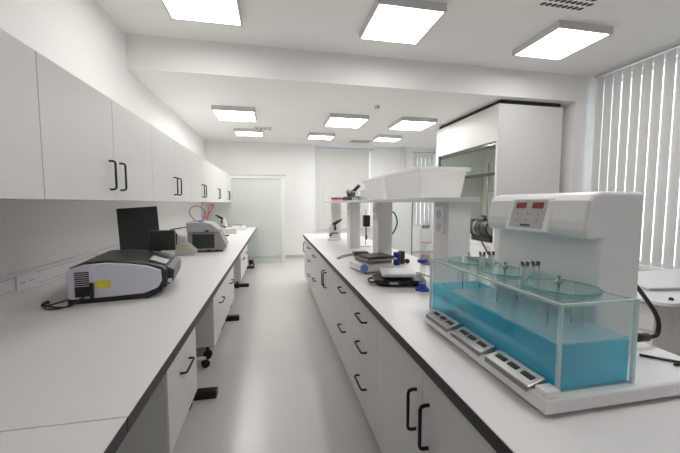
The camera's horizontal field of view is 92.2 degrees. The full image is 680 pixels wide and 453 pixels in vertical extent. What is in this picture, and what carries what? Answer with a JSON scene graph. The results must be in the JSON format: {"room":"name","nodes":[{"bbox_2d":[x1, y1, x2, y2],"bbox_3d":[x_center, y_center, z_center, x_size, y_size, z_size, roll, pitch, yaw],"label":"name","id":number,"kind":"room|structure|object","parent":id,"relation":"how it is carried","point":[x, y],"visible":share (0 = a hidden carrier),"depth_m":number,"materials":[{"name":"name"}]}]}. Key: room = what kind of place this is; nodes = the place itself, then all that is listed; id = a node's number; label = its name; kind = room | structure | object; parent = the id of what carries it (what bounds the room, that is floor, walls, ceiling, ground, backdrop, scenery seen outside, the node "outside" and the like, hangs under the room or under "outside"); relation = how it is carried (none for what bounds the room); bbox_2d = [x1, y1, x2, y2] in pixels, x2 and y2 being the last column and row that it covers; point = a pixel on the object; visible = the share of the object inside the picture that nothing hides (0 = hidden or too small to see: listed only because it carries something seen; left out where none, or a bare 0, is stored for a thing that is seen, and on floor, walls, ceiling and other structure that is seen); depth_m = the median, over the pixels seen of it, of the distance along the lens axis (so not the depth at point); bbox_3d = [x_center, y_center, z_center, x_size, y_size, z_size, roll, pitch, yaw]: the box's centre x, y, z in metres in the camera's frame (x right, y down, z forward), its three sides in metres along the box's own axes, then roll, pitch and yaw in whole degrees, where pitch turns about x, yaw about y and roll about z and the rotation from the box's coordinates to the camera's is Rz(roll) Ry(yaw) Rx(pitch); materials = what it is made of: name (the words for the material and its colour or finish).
{"room":"laboratory","nodes":[
{"label":"laboratory","id":0,"kind":"room"},
{"bbox_2d":[0,0,207,275],"bbox_3d":[-2.285,-0.414,2.418,0.200,3.440,12.500,-1,4,-12],"label":"wall","id":1,"kind":"structure","parent":0,"point":[79,36],"depth_m":2.86,"materials":[{"name":"paint"}]},
{"bbox_2d":[0,28,43,198],"bbox_3d":[-1.456,-0.375,0.680,0.730,0.618,1.305,-1,4,-12],"label":"upper cabinet","id":2,"kind":"object","parent":1,"relation":"attached to","point":[21,170],"visible":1,"depth_m":1.27,"materials":[{"name":"white laminate"}]},
{"bbox_2d":[0,51,152,200],"bbox_3d":[-1.717,-0.467,1.958,0.730,0.618,1.305,-1,4,-12],"label":"upper cabinet","id":3,"kind":"object","parent":1,"relation":"attached to","point":[93,147],"visible":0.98,"depth_m":1.74,"materials":[{"name":"white laminate"}]},
{"bbox_2d":[0,226,186,299],"bbox_3d":[-2.288,0.291,3.108,0.047,0.130,9.350,-1,4,-12],"label":"cable trunking","id":4,"kind":"object","parent":1,"relation":"attached to","point":[46,273],"visible":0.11,"depth_m":2.38,"materials":[{"name":"white plastic"}]},
{"bbox_2d":[15,271,36,290],"bbox_3d":[-2.061,0.357,2.151,0.013,0.092,0.170,-1,4,-12],"label":"wall socket","id":5,"kind":"object","parent":4,"relation":"attached to","point":[23,281],"visible":1,"depth_m":2.14,"materials":[{"name":"white plastic"}]},
{"bbox_2d":[63,124,191,201],"bbox_3d":[-1.979,-0.558,3.235,0.730,0.618,1.305,-1,4,-12],"label":"upper cabinet","id":6,"kind":"object","parent":1,"relation":"attached to","point":[171,160],"visible":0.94,"depth_m":3.10,"materials":[{"name":"white laminate"}]},
{"bbox_2d":[147,150,211,201],"bbox_3d":[-2.240,-0.650,4.512,0.730,0.618,1.305,-1,4,-12],"label":"upper cabinet","id":7,"kind":"object","parent":1,"relation":"attached to","point":[200,167],"visible":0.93,"depth_m":4.43,"materials":[{"name":"white laminate"}]},
{"bbox_2d":[211,164,223,201],"bbox_3d":[-2.502,-0.742,5.789,0.730,0.618,1.305,-1,4,-12],"label":"upper cabinet","id":8,"kind":"object","parent":1,"relation":"attached to","point":[217,191],"visible":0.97,"depth_m":5.72,"materials":[{"name":"white laminate"}]},
{"bbox_2d":[223,171,231,201],"bbox_3d":[-2.764,-0.834,7.066,0.730,0.618,1.305,-1,4,-12],"label":"upper cabinet","id":9,"kind":"object","parent":1,"relation":"attached to","point":[227,189],"visible":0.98,"depth_m":7.06,"materials":[{"name":"white laminate"}]},
{"bbox_2d":[172,253,432,452],"bbox_3d":[1.046,1.302,3.224,7.000,0.100,12.500,-1,4,-12],"label":"floor","id":10,"kind":"structure","parent":0,"point":[283,382],"depth_m":2.70,"materials":[{"name":"plastic"}]},
{"bbox_2d":[0,417,127,452],"bbox_3d":[-0.967,1.051,-0.252,1.232,0.900,2.148,-1,4,-12],"label":"lab bench","id":11,"kind":"object","parent":10,"relation":"on","point":[101,436],"visible":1,"depth_m":0.81,"materials":[{"name":"white laminate"}]},
{"bbox_2d":[0,227,256,432],"bbox_3d":[-1.905,0.722,4.323,1.232,0.900,7.209,-1,4,-12],"label":"lab bench","id":12,"kind":"object","parent":10,"relation":"on","point":[78,363],"visible":0.73,"depth_m":1.34,"materials":[{"name":"white laminate"}]},
{"bbox_2d":[41,295,86,309],"bbox_3d":[-1.574,0.418,1.855,0.233,0.058,0.174,3,5,36],"label":"lead","id":13,"kind":"object","parent":12,"relation":"on","point":[43,304],"visible":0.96,"depth_m":1.82,"materials":[{"name":"black plastic"}]},
{"bbox_2d":[67,249,180,304],"bbox_3d":[-1.393,0.303,2.207,0.539,0.240,0.590,-2,4,-20],"label":"spectrophotometer","id":14,"kind":"object","parent":12,"relation":"on","point":[122,274],"visible":1,"depth_m":1.96,"materials":[{"name":"white plastic"}]},
{"bbox_2d":[74,272,89,297],"bbox_3d":[-1.482,0.334,1.877,0.070,0.144,0.002,-2,4,-21],"label":"vent grille","id":15,"kind":"object","parent":14,"relation":"attached to","point":[79,291],"depth_m":1.88,"materials":[{"name":"plastic"}]},
{"bbox_2d":[116,206,158,249],"bbox_3d":[-1.672,0.107,2.737,0.316,0.553,0.180,-2,4,-23],"label":"computer monitor","id":16,"kind":"object","parent":12,"relation":"on","point":[135,224],"visible":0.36,"depth_m":2.69,"materials":[{"name":"black plastic"}]},
{"bbox_2d":[149,230,175,250],"bbox_3d":[-1.332,0.104,2.461,0.170,0.150,0.052,-1,4,-18],"label":"monitor","id":17,"kind":"object","parent":12,"relation":"on","point":[160,240],"visible":1,"depth_m":2.44,"materials":[{"name":"black plastic"}]},
{"bbox_2d":[175,233,196,255],"bbox_3d":[-1.729,0.188,3.670,0.206,0.259,0.160,-1,4,-12],"label":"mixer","id":18,"kind":"object","parent":12,"relation":"on","point":[183,247],"visible":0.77,"depth_m":3.62,"materials":[{"name":"grey plastic"}]},
{"bbox_2d":[186,220,227,252],"bbox_3d":[-1.621,0.105,4.041,0.433,0.372,0.448,-1,4,-16],"label":"thermal cycler","id":19,"kind":"object","parent":12,"relation":"on","point":[205,235],"visible":0.97,"depth_m":3.84,"materials":[{"name":"grey plastic"}]},
{"bbox_2d":[189,203,213,220],"bbox_3d":[-1.670,-0.172,3.953,0.288,0.214,0.080,-3,5,-33],"label":"tubing","id":20,"kind":"object","parent":19,"relation":"on","point":[212,204],"visible":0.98,"depth_m":3.97,"materials":[{"name":"red plastic"}]},
{"bbox_2d":[215,214,226,231],"bbox_3d":[-2.415,-0.072,6.657,0.220,0.350,0.153,-3,5,-31],"label":"microscope","id":21,"kind":"object","parent":12,"relation":"on","point":[218,216],"visible":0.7,"depth_m":6.66,"materials":[{"name":"white plastic"}]},
{"bbox_2d":[225,228,236,233],"bbox_3d":[-2.100,0.080,6.277,0.210,0.100,0.240,-1,4,-19],"label":"box","id":22,"kind":"object","parent":12,"relation":"on","point":[227,230],"visible":0.99,"depth_m":6.17,"materials":[{"name":"beige cardboard"}]},
{"bbox_2d":[232,224,247,229],"bbox_3d":[-2.199,0.010,7.174,0.297,0.112,0.260,0,4,-7],"label":"scale","id":23,"kind":"object","parent":12,"relation":"on","point":[237,226],"visible":0.91,"depth_m":7.05,"materials":[{"name":"white plastic"}]},
{"bbox_2d":[116,328,196,452],"bbox_3d":[-1.259,0.920,1.993,0.663,0.837,0.650,-1,4,-12],"label":"base cabinet","id":24,"kind":"object","parent":10,"relation":"on","point":[157,428],"visible":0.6,"depth_m":1.75,"materials":[{"name":"white laminate"}]},
{"bbox_2d":[196,356,209,367],"bbox_3d":[-1.422,0.997,2.789,0.546,0.572,0.546,-1,4,-12],"label":"stool","id":25,"kind":"object","parent":10,"relation":"on","point":[205,363],"visible":0.09,"depth_m":2.93,"materials":[{"name":"grey plastic"}]},
{"bbox_2d":[195,280,225,358],"bbox_3d":[-1.544,0.820,3.385,0.663,0.837,0.780,-1,4,-12],"label":"base cabinet","id":26,"kind":"object","parent":10,"relation":"on","point":[208,328],"visible":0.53,"depth_m":3.08,"materials":[{"name":"white laminate"}]},
{"bbox_2d":[223,266,233,325],"bbox_3d":[-1.708,0.762,4.187,0.663,0.837,0.840,-1,4,-12],"label":"base cabinet","id":27,"kind":"object","parent":10,"relation":"on","point":[229,280],"visible":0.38,"depth_m":4.17,"materials":[{"name":"white laminate"}]},
{"bbox_2d":[234,250,244,287],"bbox_3d":[-2.069,0.636,5.946,0.663,0.837,0.760,-1,4,-12],"label":"base cabinet","id":28,"kind":"object","parent":10,"relation":"on","point":[239,266],"visible":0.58,"depth_m":5.64,"materials":[{"name":"white laminate"}]},
{"bbox_2d":[243,245,247,276],"bbox_3d":[-2.223,0.582,6.698,0.663,0.837,0.760,-1,4,-12],"label":"base cabinet","id":29,"kind":"object","parent":10,"relation":"on","point":[245,248],"visible":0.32,"depth_m":6.81,"materials":[{"name":"white laminate"}]},
{"bbox_2d":[249,259,254,265],"bbox_3d":[-2.075,0.851,7.679,0.127,0.159,0.154,-1,4,-12],"label":"stand","id":30,"kind":"object","parent":10,"relation":"on","point":[251,261],"visible":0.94,"depth_m":7.64,"materials":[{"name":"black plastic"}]},
{"bbox_2d":[303,238,307,281],"bbox_3d":[-0.189,0.630,5.947,0.943,0.850,0.608,-1,4,-12],"label":"base cabinet","id":31,"kind":"object","parent":10,"relation":"on","point":[305,243],"visible":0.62,"depth_m":5.82,"materials":[{"name":"white laminate"}]},
{"bbox_2d":[307,243,312,293],"bbox_3d":[-0.058,0.676,5.307,0.943,0.850,0.698,-1,4,-12],"label":"base cabinet","id":32,"kind":"object","parent":10,"relation":"on","point":[310,248],"visible":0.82,"depth_m":5.14,"materials":[{"name":"white laminate"}]},
{"bbox_2d":[312,248,318,306],"bbox_3d":[0.077,0.724,4.647,0.943,0.850,0.648,-1,4,-12],"label":"base cabinet","id":33,"kind":"object","parent":10,"relation":"on","point":[315,255],"visible":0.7,"depth_m":4.47,"materials":[{"name":"white laminate"}]},
{"bbox_2d":[319,255,336,348],"bbox_3d":[0.265,0.789,3.733,0.943,0.850,1.218,-1,4,-12],"label":"base cabinet","id":34,"kind":"object","parent":10,"relation":"on","point":[327,276],"visible":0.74,"depth_m":3.48,"materials":[{"name":"white laminate"}]},
{"bbox_2d":[336,274,352,382],"bbox_3d":[0.450,0.854,2.829,0.943,0.850,0.628,-1,4,-12],"label":"base cabinet","id":35,"kind":"object","parent":10,"relation":"on","point":[344,293],"visible":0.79,"depth_m":2.66,"materials":[{"name":"white laminate"}]},
{"bbox_2d":[352,293,376,437],"bbox_3d":[0.571,0.897,2.238,0.943,0.850,0.578,-1,4,-12],"label":"base cabinet","id":36,"kind":"object","parent":10,"relation":"on","point":[364,382],"visible":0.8,"depth_m":2.08,"materials":[{"name":"white laminate"}]},
{"bbox_2d":[392,202,412,254],"bbox_3d":[1.293,0.065,7.744,0.625,1.720,0.691,-1,4,-12],"label":"fridge","id":37,"kind":"object","parent":10,"relation":"on","point":[402,236],"visible":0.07,"depth_m":7.46,"materials":[{"name":"white metal"}]},
{"bbox_2d":[376,320,496,452],"bbox_3d":[0.744,0.958,1.393,0.943,0.850,1.148,-1,4,-12],"label":"base cabinet","id":38,"kind":"object","parent":10,"relation":"on","point":[414,415],"visible":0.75,"depth_m":1.36,"materials":[{"name":"white laminate"}]},
{"bbox_2d":[436,99,562,286],"bbox_3d":[2.738,-0.480,6.058,1.181,3.049,1.910,-1,4,-12],"label":"fume hood","id":39,"kind":"object","parent":10,"relation":"on","point":[510,147],"visible":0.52,"depth_m":5.14,"materials":[{"name":"white plastic"}]},
{"bbox_2d":[470,234,491,246],"bbox_3d":[2.724,0.233,6.106,1.070,0.040,1.810,-1,4,-12],"label":"countertop","id":40,"kind":"structure","parent":39,"relation":"on","point":[471,240],"depth_m":5.44,"materials":[{"name":"white plastic"}]},
{"bbox_2d":[470,215,492,242],"bbox_3d":[2.440,0.024,5.606,0.284,0.448,0.585,-1,4,-12],"label":"pump","id":41,"kind":"object","parent":39,"relation":"on","point":[479,228],"visible":0.7,"depth_m":5.50,"materials":[{"name":"grey metal"}]},
{"bbox_2d":[481,237,490,268],"bbox_3d":[2.396,0.415,5.234,0.174,0.484,0.294,-1,4,-12],"label":"hose","id":42,"kind":"object","parent":41,"relation":"attached to","point":[483,237],"visible":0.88,"depth_m":5.23,"materials":[{"name":"black plastic"}]},
{"bbox_2d":[637,269,679,355],"bbox_3d":[3.179,0.889,3.043,1.900,0.750,0.950,-1,4,-12],"label":"desk","id":43,"kind":"object","parent":10,"relation":"on","point":[668,311],"visible":0.2,"depth_m":2.51,"materials":[{"name":"white plastic"}]},
{"bbox_2d":[638,279,679,290],"bbox_3d":[2.759,0.512,2.864,0.400,0.028,0.280,0,4,-4],"label":"laptop","id":44,"kind":"object","parent":43,"relation":"on","point":[651,285],"visible":0.67,"depth_m":2.79,"materials":[{"name":"grey plastic"}]},
{"bbox_3d":[0.966,1.036,0.308,0.943,0.850,1.068,-1,4,-12],"label":"base cabinet","id":45,"kind":"object","parent":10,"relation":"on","visible":0},
{"bbox_2d":[303,233,679,452],"bbox_3d":[0.438,0.390,2.993,0.957,0.048,6.620,-1,4,-12],"label":"countertop","id":46,"kind":"structure","parent":45,"relation":"on","point":[508,422],"depth_m":0.96,"materials":[{"name":"white laminate"}]},
{"bbox_2d":[327,219,341,240],"bbox_3d":[-0.073,0.047,5.087,0.212,0.338,0.148,1,4,18],"label":"microscope","id":47,"kind":"object","parent":46,"relation":"on","point":[331,233],"visible":1,"depth_m":5.08,"materials":[{"name":"white plastic"}]},
{"bbox_2d":[331,203,340,237],"bbox_3d":[-0.077,-0.102,5.436,0.146,0.585,0.170,-1,4,-12],"label":"post","id":48,"kind":"object","parent":46,"relation":"on","point":[335,207],"visible":0.73,"depth_m":5.36,"materials":[{"name":"white plastic"}]},
{"bbox_2d":[336,251,368,258],"bbox_3d":[0.118,0.299,3.095,0.301,0.120,0.100,-1,4,-12],"label":"tongs","id":49,"kind":"object","parent":46,"relation":"on","point":[354,253],"visible":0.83,"depth_m":3.06,"materials":[{"name":"grey metal"}]},
{"bbox_2d":[347,203,359,248],"bbox_3d":[0.170,-0.016,4.234,0.146,0.585,0.170,-1,4,-12],"label":"post","id":50,"kind":"object","parent":46,"relation":"on","point":[353,209],"visible":0.88,"depth_m":4.16,"materials":[{"name":"white plastic"}]},
{"bbox_2d":[360,209,370,246],"bbox_3d":[0.341,0.019,4.338,0.140,0.500,0.140,-1,4,-12],"label":"stand","id":51,"kind":"object","parent":46,"relation":"on","point":[366,218],"visible":1,"depth_m":4.29,"materials":[{"name":"white plastic"}]},
{"bbox_2d":[350,252,396,273],"bbox_3d":[0.281,0.312,2.842,0.334,0.130,0.286,-2,4,-23],"label":"magnetic stirrer","id":52,"kind":"object","parent":46,"relation":"on","point":[365,263],"visible":0.9,"depth_m":2.75,"materials":[{"name":"white plastic"}]},
{"bbox_2d":[357,252,394,258],"bbox_3d":[0.309,0.254,2.842,0.250,0.015,0.220,-2,4,-23],"label":"tray","id":53,"kind":"object","parent":52,"relation":"on","point":[380,255],"depth_m":2.81,"materials":[{"name":"grey plastic"}]},
{"bbox_2d":[373,203,391,254],"bbox_3d":[0.398,0.064,3.120,0.146,0.585,0.170,-1,4,-12],"label":"post","id":54,"kind":"object","parent":46,"relation":"on","point":[382,212],"visible":0.76,"depth_m":3.04,"materials":[{"name":"white plastic"}]},
{"bbox_2d":[392,211,397,234],"bbox_3d":[0.515,-0.025,3.123,0.087,0.243,0.033,-1,4,-12],"label":"cable","id":55,"kind":"object","parent":54,"relation":"attached to","point":[392,211],"visible":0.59,"depth_m":3.13,"materials":[{"name":"black plastic"}]},
{"bbox_2d":[393,252,400,264],"bbox_3d":[0.535,0.301,3.078,0.068,0.118,0.068,-1,4,-12],"label":"pot","id":56,"kind":"object","parent":46,"relation":"on","point":[397,255],"visible":0.94,"depth_m":3.05,"materials":[{"name":"blue plastic"}]},
{"bbox_2d":[367,268,429,285],"bbox_3d":[0.430,0.368,2.380,0.464,0.085,0.262,0,4,2],"label":"hot plate","id":57,"kind":"object","parent":46,"relation":"on","point":[388,276],"visible":0.87,"depth_m":2.30,"materials":[{"name":"black plastic"}]},
{"bbox_2d":[398,251,404,263],"bbox_3d":[0.589,0.297,3.140,0.068,0.118,0.068,-1,4,-12],"label":"pot","id":58,"kind":"object","parent":46,"relation":"on","point":[402,260],"visible":0.79,"depth_m":3.11,"materials":[{"name":"black plastic"}]},
{"bbox_2d":[415,258,428,291],"bbox_3d":[0.547,0.263,2.167,0.098,0.325,0.093,-1,4,-12],"label":"cylinder","id":59,"kind":"object","parent":46,"relation":"on","point":[421,287],"visible":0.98,"depth_m":2.15,"materials":[{"name":"blue plastic"}]},
{"bbox_2d":[420,223,431,263],"bbox_3d":[0.814,0.098,3.100,0.100,0.520,0.100,-1,4,-12],"label":"glassware","id":60,"kind":"object","parent":46,"relation":"on","point":[423,255],"visible":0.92,"depth_m":3.08,"materials":[{"name":"clear glass"}]},
{"bbox_2d":[432,202,470,297],"bbox_3d":[0.644,0.150,1.918,0.146,0.585,0.170,-1,4,-12],"label":"post","id":61,"kind":"object","parent":46,"relation":"on","point":[451,238],"visible":0.82,"depth_m":1.84,"materials":[{"name":"white plastic"}]},
{"bbox_2d":[324,198,479,202],"bbox_3d":[0.258,-0.279,3.649,0.290,0.025,3.832,-1,4,-12],"label":"shelf","id":62,"kind":"object","parent":61,"relation":"on","point":[404,199],"visible":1,"depth_m":2.02,"materials":[{"name":"white plastic"}]},
{"bbox_2d":[331,197,341,200],"bbox_3d":[-0.044,-0.401,4.792,0.170,0.050,0.170,-1,4,-12],"label":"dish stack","id":63,"kind":"object","parent":62,"relation":"on","point":[332,198],"visible":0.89,"depth_m":4.72,"materials":[{"name":"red plastic"}]},
{"bbox_2d":[342,184,360,200],"bbox_3d":[0.155,-0.428,4.095,0.172,0.205,0.260,-2,4,-21],"label":"microscope","id":64,"kind":"object","parent":62,"relation":"on","point":[351,195],"visible":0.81,"depth_m":4.05,"materials":[{"name":"black plastic"}]},
{"bbox_2d":[359,191,366,199],"bbox_3d":[0.242,-0.327,3.444,0.080,0.097,0.080,-1,4,-12],"label":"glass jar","id":65,"kind":"object","parent":62,"relation":"on","point":[360,198],"visible":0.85,"depth_m":3.42,"materials":[{"name":"clear glass"}]},
{"bbox_2d":[362,176,387,199],"bbox_3d":[0.413,-0.319,2.784,0.328,0.176,0.528,-1,4,-12],"label":"storage bin","id":66,"kind":"object","parent":62,"relation":"on","point":[375,188],"visible":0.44,"depth_m":2.68,"materials":[{"name":"plastic"}]},
{"bbox_2d":[381,166,470,198],"bbox_3d":[0.535,-0.277,2.188,0.328,0.176,0.648,-1,4,-12],"label":"storage bin","id":67,"kind":"object","parent":62,"relation":"on","point":[419,181],"visible":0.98,"depth_m":1.91,"materials":[{"name":"plastic"}]},
{"bbox_2d":[425,191,679,414],"bbox_3d":[0.791,0.177,1.314,0.683,0.618,0.810,-1,4,-12],"label":"dissolution tester","id":68,"kind":"object","parent":46,"relation":"on","point":[558,327],"visible":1,"depth_m":1.10,"materials":[{"name":"white plastic"}]},
{"bbox_2d":[205,141,434,255],"bbox_3d":[-0.337,-0.698,9.090,6.290,3.050,0.200,-1,4,-12],"label":"wall","id":69,"kind":"structure","parent":0,"point":[255,202],"depth_m":8.72,"materials":[{"name":"paint"}]},
{"bbox_2d":[201,174,285,263],"bbox_3d":[-2.297,-0.171,7.926,1.970,2.165,0.105,-1,4,-12],"label":"door frame","id":70,"kind":"structure","parent":69,"relation":"in","point":[244,176],"depth_m":8.02,"materials":[{"name":"white plastic"}]},
{"bbox_2d":[248,251,432,258],"bbox_3d":[-0.316,0.795,9.094,6.290,0.070,0.012,-1,4,-12],"label":"baseboard","id":71,"kind":"structure","parent":69,"relation":"attached to","point":[413,252],"depth_m":8.85,"materials":[{"name":"grey"}]},
{"bbox_2d":[316,226,371,229],"bbox_3d":[0.104,-1.004,9.082,1.580,2.140,0.250,-1,4,-12],"label":"window","id":72,"kind":"structure","parent":69,"relation":"in","point":[362,226],"depth_m":9.04,"materials":[{"name":"white plastic"}]},
{"bbox_2d":[315,147,373,227],"bbox_3d":[0.129,-1.049,8.956,1.621,2.172,0.044,-1,4,-12],"label":"vertical blind","id":73,"kind":"object","parent":69,"relation":"attached to","point":[336,171],"visible":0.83,"depth_m":8.91,"materials":[{"name":"white fabric"}]},
{"bbox_2d":[401,147,407,169],"bbox_3d":[1.826,-0.718,9.364,0.210,3.050,0.099,-3,5,-38],"label":"trim","id":74,"kind":"structure","parent":69,"relation":"attached to","point":[404,150],"depth_m":9.22,"materials":[{"name":"paint"}]},
{"bbox_2d":[412,152,435,226],"bbox_3d":[2.412,-1.062,9.423,0.680,2.132,0.044,-1,4,-12],"label":"vertical blind","id":75,"kind":"object","parent":69,"relation":"attached to","point":[419,218],"visible":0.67,"depth_m":9.43,"materials":[{"name":"white fabric"}]},
{"bbox_2d":[96,0,679,148],"bbox_3d":[1.046,-2.234,2.970,7.000,0.890,12.500,-1,4,-12],"label":"ceiling","id":76,"kind":"structure","parent":0,"point":[298,63],"depth_m":4.22,"materials":[{"name":"paint"}]},
{"bbox_2d":[161,0,242,26],"bbox_3d":[-1.320,-2.150,3.090,0.710,0.075,0.710,-1,4,-12],"label":"ceiling light","id":77,"kind":"object","parent":76,"relation":"attached to","point":[222,12],"visible":1,"depth_m":3.23,"materials":[{"name":"grey plastic"}]},
{"bbox_2d":[211,105,256,121],"bbox_3d":[-1.804,-1.943,5.656,0.680,0.075,0.690,-1,4,-12],"label":"ceiling light","id":78,"kind":"object","parent":76,"relation":"attached to","point":[225,113],"visible":1,"depth_m":5.49,"materials":[{"name":"grey plastic"}]},
{"bbox_2d":[213,110,255,121],"bbox_3d":[-1.804,-1.913,5.658,0.636,0.008,0.646,-1,4,-12],"label":"diffuser","id":79,"kind":"object","parent":78,"relation":"attached to","point":[225,115],"depth_m":5.62,"materials":[{"name":"white plastic"}]},
{"bbox_2d":[234,128,262,136],"bbox_3d":[-1.974,-2.047,7.108,0.590,0.075,0.430,-1,4,-12],"label":"ceiling light","id":80,"kind":"object","parent":76,"relation":"attached to","point":[238,131],"visible":1,"depth_m":6.95,"materials":[{"name":"grey plastic"}]},
{"bbox_2d":[236,132,261,135],"bbox_3d":[-1.974,-2.018,7.110,0.546,0.008,0.386,-1,4,-12],"label":"diffuser","id":81,"kind":"object","parent":80,"relation":"attached to","point":[237,133],"depth_m":7.11,"materials":[{"name":"white plastic"}]},
{"bbox_2d":[254,127,271,129],"bbox_3d":[-1.618,-2.062,6.888,0.380,0.014,0.260,-1,4,-12],"label":"ceiling vent","id":82,"kind":"object","parent":76,"relation":"in","point":[263,128],"visible":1,"depth_m":6.87,"materials":[{"name":"grey metal"}]},
{"bbox_2d":[307,132,334,139],"bbox_3d":[-0.441,-2.077,7.522,0.580,0.075,0.430,-1,4,-12],"label":"ceiling light","id":83,"kind":"object","parent":76,"relation":"attached to","point":[312,135],"visible":1,"depth_m":7.37,"materials":[{"name":"grey plastic"}]},
{"bbox_2d":[309,136,332,139],"bbox_3d":[-0.441,-2.048,7.524,0.536,0.008,0.386,-1,4,-12],"label":"diffuser","id":84,"kind":"object","parent":83,"relation":"attached to","point":[310,137],"depth_m":7.50,"materials":[{"name":"white plastic"}]},
{"bbox_2d":[324,113,368,127],"bbox_3d":[0.103,-1.978,6.136,0.710,0.075,0.710,-1,4,-12],"label":"ceiling light","id":85,"kind":"object","parent":76,"relation":"attached to","point":[334,119],"visible":1,"depth_m":5.96,"materials":[{"name":"grey plastic"}]},
{"bbox_2d":[326,118,365,127],"bbox_3d":[0.103,-1.948,6.139,0.666,0.008,0.666,-1,4,-12],"label":"diffuser","id":86,"kind":"object","parent":85,"relation":"attached to","point":[330,122],"depth_m":6.10,"materials":[{"name":"white plastic"}]},
{"bbox_2d":[350,140,370,142],"bbox_3d":[0.514,-2.166,8.341,0.520,0.014,0.300,-1,4,-12],"label":"ceiling vent","id":87,"kind":"object","parent":76,"relation":"in","point":[351,141],"visible":1,"depth_m":8.30,"materials":[{"name":"grey plastic"}]},
{"bbox_2d":[373,134,401,141],"bbox_3d":[1.117,-2.094,7.763,0.590,0.075,0.420,-1,4,-12],"label":"ceiling light","id":88,"kind":"object","parent":76,"relation":"attached to","point":[386,138],"visible":1,"depth_m":7.62,"materials":[{"name":"grey plastic"}]},
{"bbox_2d":[374,138,398,141],"bbox_3d":[1.117,-2.065,7.766,0.546,0.008,0.376,-1,4,-12],"label":"diffuser","id":89,"kind":"object","parent":88,"relation":"attached to","point":[375,139],"depth_m":7.74,"materials":[{"name":"white plastic"}]},
{"bbox_2d":[359,0,446,44],"bbox_3d":[0.638,-2.179,3.499,0.710,0.075,0.710,-1,4,-12],"label":"ceiling light","id":90,"kind":"object","parent":76,"relation":"attached to","point":[391,21],"visible":1,"depth_m":3.39,"materials":[{"name":"grey plastic"}]},
{"bbox_2d":[388,117,437,130],"bbox_3d":[1.400,-1.995,6.381,0.710,0.075,0.730,-1,4,-12],"label":"ceiling light","id":91,"kind":"object","parent":76,"relation":"attached to","point":[403,123],"visible":1,"depth_m":6.21,"materials":[{"name":"grey plastic"}]},
{"bbox_2d":[391,121,433,130],"bbox_3d":[1.400,-1.966,6.383,0.666,0.008,0.686,-1,4,-12],"label":"diffuser","id":92,"kind":"object","parent":91,"relation":"attached to","point":[398,125],"depth_m":6.34,"materials":[{"name":"white plastic"}]},
{"bbox_2d":[512,20,612,60],"bbox_3d":[2.632,-2.210,3.926,0.710,0.075,0.710,-1,4,-12],"label":"ceiling light","id":93,"kind":"object","parent":76,"relation":"attached to","point":[563,38],"visible":1,"depth_m":3.81,"materials":[{"name":"grey plastic"}]},
{"bbox_2d":[530,0,601,13],"bbox_3d":[2.250,-2.176,3.027,0.600,0.014,0.600,-1,4,-12],"label":"ceiling vent","id":94,"kind":"object","parent":76,"relation":"in","point":[572,6],"visible":1,"depth_m":3.23,"materials":[{"name":"metal"}]},
{"bbox_2d":[433,47,679,268],"bbox_3d":[4.225,-0.510,3.745,0.510,3.440,12.500,-1,4,-12],"label":"wall","id":95,"kind":"structure","parent":0,"point":[578,122],"depth_m":5.17,"materials":[{"name":"paint"}]},
{"bbox_2d":[606,58,676,270],"bbox_3d":[4.484,-0.664,2.713,0.310,2.745,4.880,-1,4,-12],"label":"window","id":96,"kind":"structure","parent":95,"relation":"in","point":[640,268],"depth_m":4.59,"materials":[{"name":"white plastic"}]},
{"bbox_2d":[591,43,679,269],"bbox_3d":[4.414,-0.737,2.729,0.044,2.802,4.870,-1,4,-12],"label":"vertical blind","id":97,"kind":"object","parent":96,"relation":"attached to","point":[637,72],"visible":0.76,"depth_m":4.35,"materials":[{"name":"white fabric"}]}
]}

